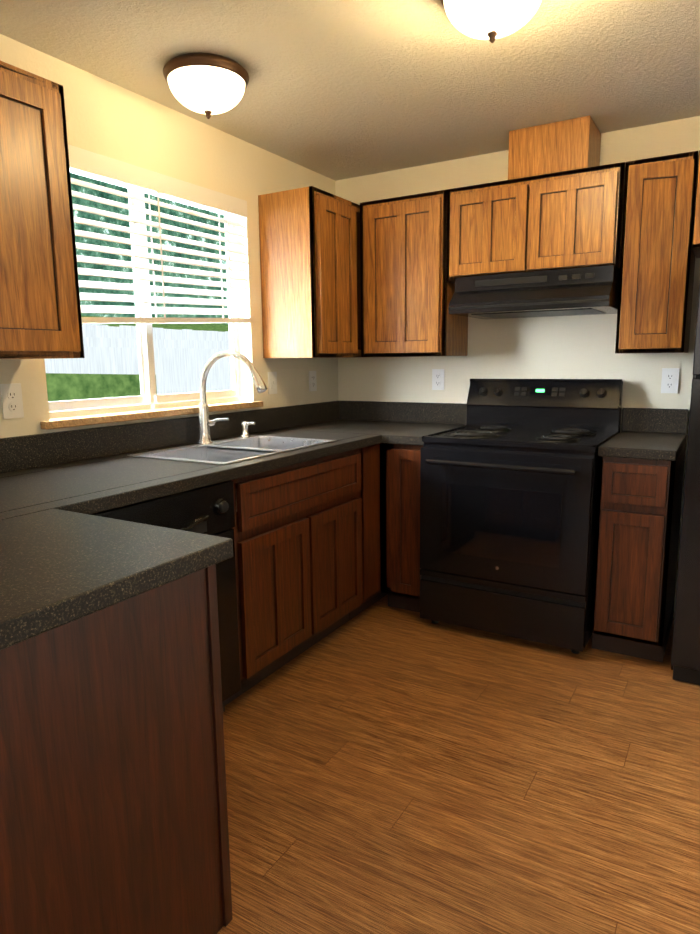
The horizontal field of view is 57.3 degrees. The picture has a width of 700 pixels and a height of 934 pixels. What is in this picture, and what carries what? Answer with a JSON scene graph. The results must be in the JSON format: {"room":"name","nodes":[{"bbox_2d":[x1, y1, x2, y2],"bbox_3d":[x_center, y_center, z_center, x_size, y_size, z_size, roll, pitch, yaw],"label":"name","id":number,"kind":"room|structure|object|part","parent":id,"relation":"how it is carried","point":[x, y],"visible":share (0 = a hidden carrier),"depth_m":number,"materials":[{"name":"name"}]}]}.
{"room":"kitchen","nodes":[
{"label":"kitchen","id":0,"kind":"room"},
{"bbox_2d":[0,34,338,437],"bbox_3d":[-1.814,-0.054,1.159,0.140,2.300,6.880,5,11,30],"label":"wall","id":1,"kind":"structure","parent":0,"point":[110,119],"depth_m":2.72,"materials":[{"name":"beige paint"}]},
{"bbox_2d":[0,383,23,418],"bbox_3d":[-1.131,-0.221,2.147,0.009,0.116,0.072,5,11,30],"label":"electrical outlet","id":2,"kind":"object","parent":1,"relation":"attached to","point":[11,400],"visible":1,"depth_m":2.14,"materials":[{"name":"white plastic"}]},
{"bbox_2d":[0,61,84,358],"bbox_3d":[-1.194,-0.677,1.643,0.342,0.789,0.895,5,11,30],"label":"upper cabinet","id":3,"kind":"object","parent":1,"relation":"attached to","point":[40,312],"visible":1,"depth_m":1.83,"materials":[{"name":"brown wood"}]},
{"bbox_2d":[45,173,241,418],"bbox_3d":[-0.859,-0.721,2.726,0.040,0.976,1.131,5,11,30],"label":"window","id":4,"kind":"structure","parent":1,"relation":"in","point":[149,398],"depth_m":2.73,"materials":[{"name":"white plastic"}]},
{"bbox_2d":[68,144,250,323],"bbox_3d":[-0.803,-0.890,2.663,0.060,0.620,1.124,5,11,30],"label":"window blind","id":5,"kind":"object","parent":4,"relation":"attached to","point":[90,164],"visible":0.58,"depth_m":2.64,"materials":[{"name":"white plastic"}]},
{"bbox_2d":[40,401,262,429],"bbox_3d":[-0.792,-0.236,2.769,0.100,0.028,1.215,5,11,30],"label":"window sill","id":6,"kind":"structure","parent":1,"relation":"attached to","point":[64,422],"depth_m":2.59,"materials":[{"name":"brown wood"}]},
{"bbox_2d":[268,372,276,393],"bbox_3d":[-0.401,-0.440,3.353,0.017,0.116,0.072,5,11,30],"label":"outlet","id":7,"kind":"object","parent":1,"relation":"attached to","point":[272,382],"visible":1,"depth_m":3.35,"materials":[{"name":"white plastic"}]},
{"bbox_2d":[258,186,360,357],"bbox_3d":[-0.116,-0.987,3.438,0.342,0.789,0.728,5,11,30],"label":"upper cabinet","id":8,"kind":"object","parent":1,"relation":"attached to","point":[309,238],"visible":0.83,"depth_m":3.15,"materials":[{"name":"brown wood"}]},
{"bbox_2d":[309,371,316,391],"bbox_3d":[-0.212,-0.493,3.676,0.009,0.116,0.072,5,11,30],"label":"electrical outlet","id":9,"kind":"object","parent":1,"relation":"attached to","point":[312,382],"visible":1,"depth_m":3.67,"materials":[{"name":"white plastic"}]},
{"bbox_2d":[0,0,699,180],"bbox_3d":[-0.541,-1.138,0.207,3.130,0.120,6.880,5,11,30],"label":"ceiling","id":10,"kind":"structure","parent":0,"point":[335,90],"depth_m":2.28,"materials":[{"name":"grey paint"}]},
{"bbox_2d":[163,53,248,118],"bbox_3d":[-0.515,-1.343,2.314,0.304,0.162,0.304,5,11,30],"label":"ceiling light","id":11,"kind":"object","parent":10,"relation":"attached to","point":[198,59],"depth_m":2.22,"materials":[{"name":"white glass"}]},
{"bbox_3d":[-0.515,-1.339,2.314,0.274,0.102,0.274,5,11,30],"label":"ceiling light shade","id":12,"kind":"part","parent":11,"relation":"part of","materials":[{"name":"white glass"}]},
{"bbox_2d":[440,0,541,42],"bbox_3d":[0.397,-1.265,1.779,0.304,0.162,0.304,5,11,30],"label":"ceiling light","id":13,"kind":"object","parent":10,"relation":"attached to","point":[491,35],"depth_m":1.74,"materials":[{"name":"white glass"}]},
{"bbox_3d":[0.397,-1.261,1.780,0.274,0.102,0.274,5,11,30],"label":"ceiling light shade","id":14,"kind":"part","parent":13,"relation":"part of","materials":[{"name":"white glass"}]},
{"bbox_2d":[217,594,699,933],"bbox_3d":[-0.513,1.250,0.603,3.130,0.120,6.880,5,11,30],"label":"floor","id":15,"kind":"structure","parent":0,"point":[391,770],"depth_m":1.91,"materials":[{"name":"wood"}]},
{"bbox_2d":[0,564,232,933],"bbox_3d":[-0.923,0.611,1.464,1.178,0.868,0.693,5,11,30],"label":"base cabinet","id":16,"kind":"object","parent":15,"relation":"on","point":[113,808],"visible":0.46,"depth_m":1.16,"materials":[{"name":"brown wood"}]},
{"bbox_2d":[0,500,232,649],"bbox_3d":[-0.643,0.192,1.182,0.563,0.040,0.640,5,11,30],"label":"countertop","id":17,"kind":"structure","parent":16,"relation":"on","point":[66,557],"depth_m":1.18,"materials":[{"name":"stone"}]},
{"bbox_2d":[90,481,240,711],"bbox_3d":[-0.805,0.497,2.142,0.661,0.867,0.598,5,11,30],"label":"dishwasher","id":18,"kind":"object","parent":15,"relation":"on","point":[208,510],"visible":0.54,"depth_m":2.11,"materials":[{"name":"black metal"}]},
{"bbox_2d":[225,448,362,705],"bbox_3d":[-0.431,0.382,2.807,0.630,0.868,0.925,5,11,30],"label":"base cabinet","id":19,"kind":"object","parent":15,"relation":"on","point":[297,528],"visible":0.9,"depth_m":2.56,"materials":[{"name":"brown wood"}]},
{"bbox_2d":[0,400,415,515],"bbox_3d":[-0.559,-0.086,2.498,0.660,0.155,3.038,5,11,30],"label":"countertop","id":20,"kind":"structure","parent":19,"relation":"on","point":[90,465],"depth_m":2.34,"materials":[{"name":"stone"}]},
{"bbox_2d":[127,435,336,506],"bbox_3d":[-0.459,0.040,2.691,0.490,0.249,0.750,5,11,30],"label":"sink","id":21,"kind":"object","parent":20,"relation":"in","point":[228,451],"visible":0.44,"depth_m":2.70,"materials":[{"name":"silver metal"}]},
{"bbox_2d":[241,422,255,436],"bbox_3d":[-0.478,-0.177,3.012,0.079,0.072,0.044,5,11,30],"label":"soap dispenser","id":22,"kind":"object","parent":21,"relation":"on","point":[245,429],"visible":1,"depth_m":3.01,"materials":[{"name":"silver metal"}]},
{"bbox_2d":[198,350,266,443],"bbox_3d":[-0.489,-0.290,2.694,0.374,0.398,0.093,5,11,30],"label":"faucet","id":23,"kind":"object","parent":20,"relation":"on","point":[206,423],"visible":1,"depth_m":2.73,"materials":[{"name":"silver metal"}]},
{"bbox_2d":[349,443,386,619],"bbox_3d":[-0.001,0.254,3.544,0.608,0.868,0.794,5,11,30],"label":"base cabinet","id":24,"kind":"object","parent":15,"relation":"on","point":[371,516],"visible":0.06,"depth_m":3.13,"materials":[{"name":"brown wood"}]},
{"bbox_2d":[380,443,423,612],"bbox_3d":[0.409,0.274,3.394,0.246,0.868,0.630,5,11,30],"label":"base cabinet","id":25,"kind":"object","parent":15,"relation":"on","point":[400,520],"visible":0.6,"depth_m":3.13,"materials":[{"name":"brown wood"}]},
{"bbox_2d":[388,402,466,444],"bbox_3d":[0.421,-0.230,3.297,0.200,0.155,0.642,5,11,30],"label":"countertop","id":26,"kind":"structure","parent":25,"relation":"on","point":[407,423],"depth_m":3.56,"materials":[{"name":"stone"}]},
{"bbox_2d":[420,379,622,653],"bbox_3d":[0.807,0.176,3.057,0.760,1.163,0.746,5,11,30],"label":"range","id":27,"kind":"object","parent":15,"relation":"on","point":[508,480],"visible":1,"depth_m":2.83,"materials":[{"name":"black metal"}]},
{"bbox_2d":[589,443,685,662],"bbox_3d":[1.296,0.350,2.875,0.284,0.868,0.630,5,11,30],"label":"base cabinet","id":28,"kind":"object","parent":15,"relation":"on","point":[637,523],"visible":0.92,"depth_m":2.61,"materials":[{"name":"brown wood"}]},
{"bbox_2d":[598,408,688,460],"bbox_3d":[1.290,-0.156,2.790,0.285,0.155,0.638,5,11,30],"label":"countertop","id":29,"kind":"structure","parent":28,"relation":"on","point":[646,433],"depth_m":2.93,"materials":[{"name":"stone"}]},
{"bbox_2d":[671,281,699,684],"bbox_3d":[1.760,0.015,2.429,0.840,1.665,0.766,5,11,30],"label":"fridge","id":30,"kind":"object","parent":15,"relation":"on","point":[685,660],"visible":1,"depth_m":2.40,"materials":[{"name":"black metal"}]},
{"bbox_2d":[335,116,699,617],"bbox_3d":[1.190,-0.439,3.263,2.850,2.300,0.140,5,11,30],"label":"wall","id":31,"kind":"structure","parent":0,"point":[571,347],"depth_m":3.29,"materials":[{"name":"beige paint"}]},
{"bbox_2d":[360,189,467,356],"bbox_3d":[0.339,-0.985,3.393,0.482,0.789,0.342,5,11,30],"label":"upper cabinet","id":32,"kind":"object","parent":31,"relation":"attached to","point":[407,290],"visible":0.98,"depth_m":3.25,"materials":[{"name":"brown wood"}]},
{"bbox_2d":[432,369,443,389],"bbox_3d":[0.492,-0.489,3.583,0.072,0.116,0.009,5,11,30],"label":"electrical outlet","id":33,"kind":"object","parent":31,"relation":"attached to","point":[437,379],"visible":1,"depth_m":3.58,"materials":[{"name":"white plastic"}]},
{"bbox_2d":[446,162,625,282],"bbox_3d":[0.887,-1.117,3.041,0.794,0.427,0.342,5,11,30],"label":"upper cabinet","id":34,"kind":"object","parent":31,"relation":"attached to","point":[569,219],"visible":0.85,"depth_m":2.88,"materials":[{"name":"brown wood"}]},
{"bbox_2d":[448,265,619,319],"bbox_3d":[0.885,-0.801,2.990,0.697,0.173,0.518,5,11,30],"label":"range hood","id":35,"kind":"object","parent":34,"relation":"attached to","point":[575,291],"visible":0.96,"depth_m":2.80,"materials":[{"name":"black metal"}]},
{"bbox_2d":[508,115,600,179],"bbox_3d":[0.953,-1.440,2.985,0.355,0.224,0.272,5,11,30],"label":"box","id":36,"kind":"object","parent":31,"relation":"attached to","point":[563,145],"visible":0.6,"depth_m":2.87,"materials":[{"name":"brown wood"}]},
{"bbox_2d":[615,151,698,353],"bbox_3d":[1.334,-0.895,2.779,0.268,0.789,0.395,5,11,30],"label":"upper cabinet","id":37,"kind":"object","parent":31,"relation":"attached to","point":[656,274],"visible":1,"depth_m":2.64,"materials":[{"name":"brown wood"}]},
{"bbox_2d":[661,368,679,392],"bbox_3d":[1.496,-0.403,2.995,0.072,0.116,0.009,5,11,30],"label":"electrical outlet","id":38,"kind":"object","parent":31,"relation":"attached to","point":[670,380],"visible":1,"depth_m":2.99,"materials":[{"name":"white plastic"}]},
{"bbox_2d":[692,150,699,257],"bbox_3d":[1.814,-1.050,2.408,0.902,0.372,0.490,5,11,30],"label":"upper cabinet","id":39,"kind":"object","parent":31,"relation":"attached to","point":[696,241],"visible":1,"depth_m":2.56,"materials":[{"name":"brown wood"}]},
{"label":"outside","id":40,"kind":"structure","parent":0,"visible":0},
{"bbox_2d":[70,173,228,324],"bbox_3d":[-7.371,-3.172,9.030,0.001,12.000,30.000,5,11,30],"label":"trees","id":41,"kind":"object","parent":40,"point":[97,205],"depth_m":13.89,"materials":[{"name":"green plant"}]},
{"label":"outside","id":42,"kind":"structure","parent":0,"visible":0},
{"bbox_2d":[81,315,228,331],"bbox_3d":[-3.560,-0.727,7.163,8.700,2.700,30.000,5,11,30],"label":"grass bank","id":43,"kind":"object","parent":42,"point":[206,327],"depth_m":14.39,"materials":[{"name":"green plant"}]},
{"bbox_2d":[46,373,156,401],"bbox_3d":[-2.831,-0.328,4.648,0.650,0.820,3.160,5,11,30],"label":"grass mound","id":44,"kind":"object","parent":43,"relation":"on","point":[75,383],"depth_m":5.20,"materials":[{"name":"green plant"}]},
{"bbox_2d":[44,324,231,394],"bbox_3d":[-0.794,-1.260,8.840,0.110,1.138,10.217,5,11,30],"label":"fence","id":45,"kind":"object","parent":43,"relation":"on","point":[170,361],"depth_m":6.86,"materials":[{"name":"paint"}]}
]}

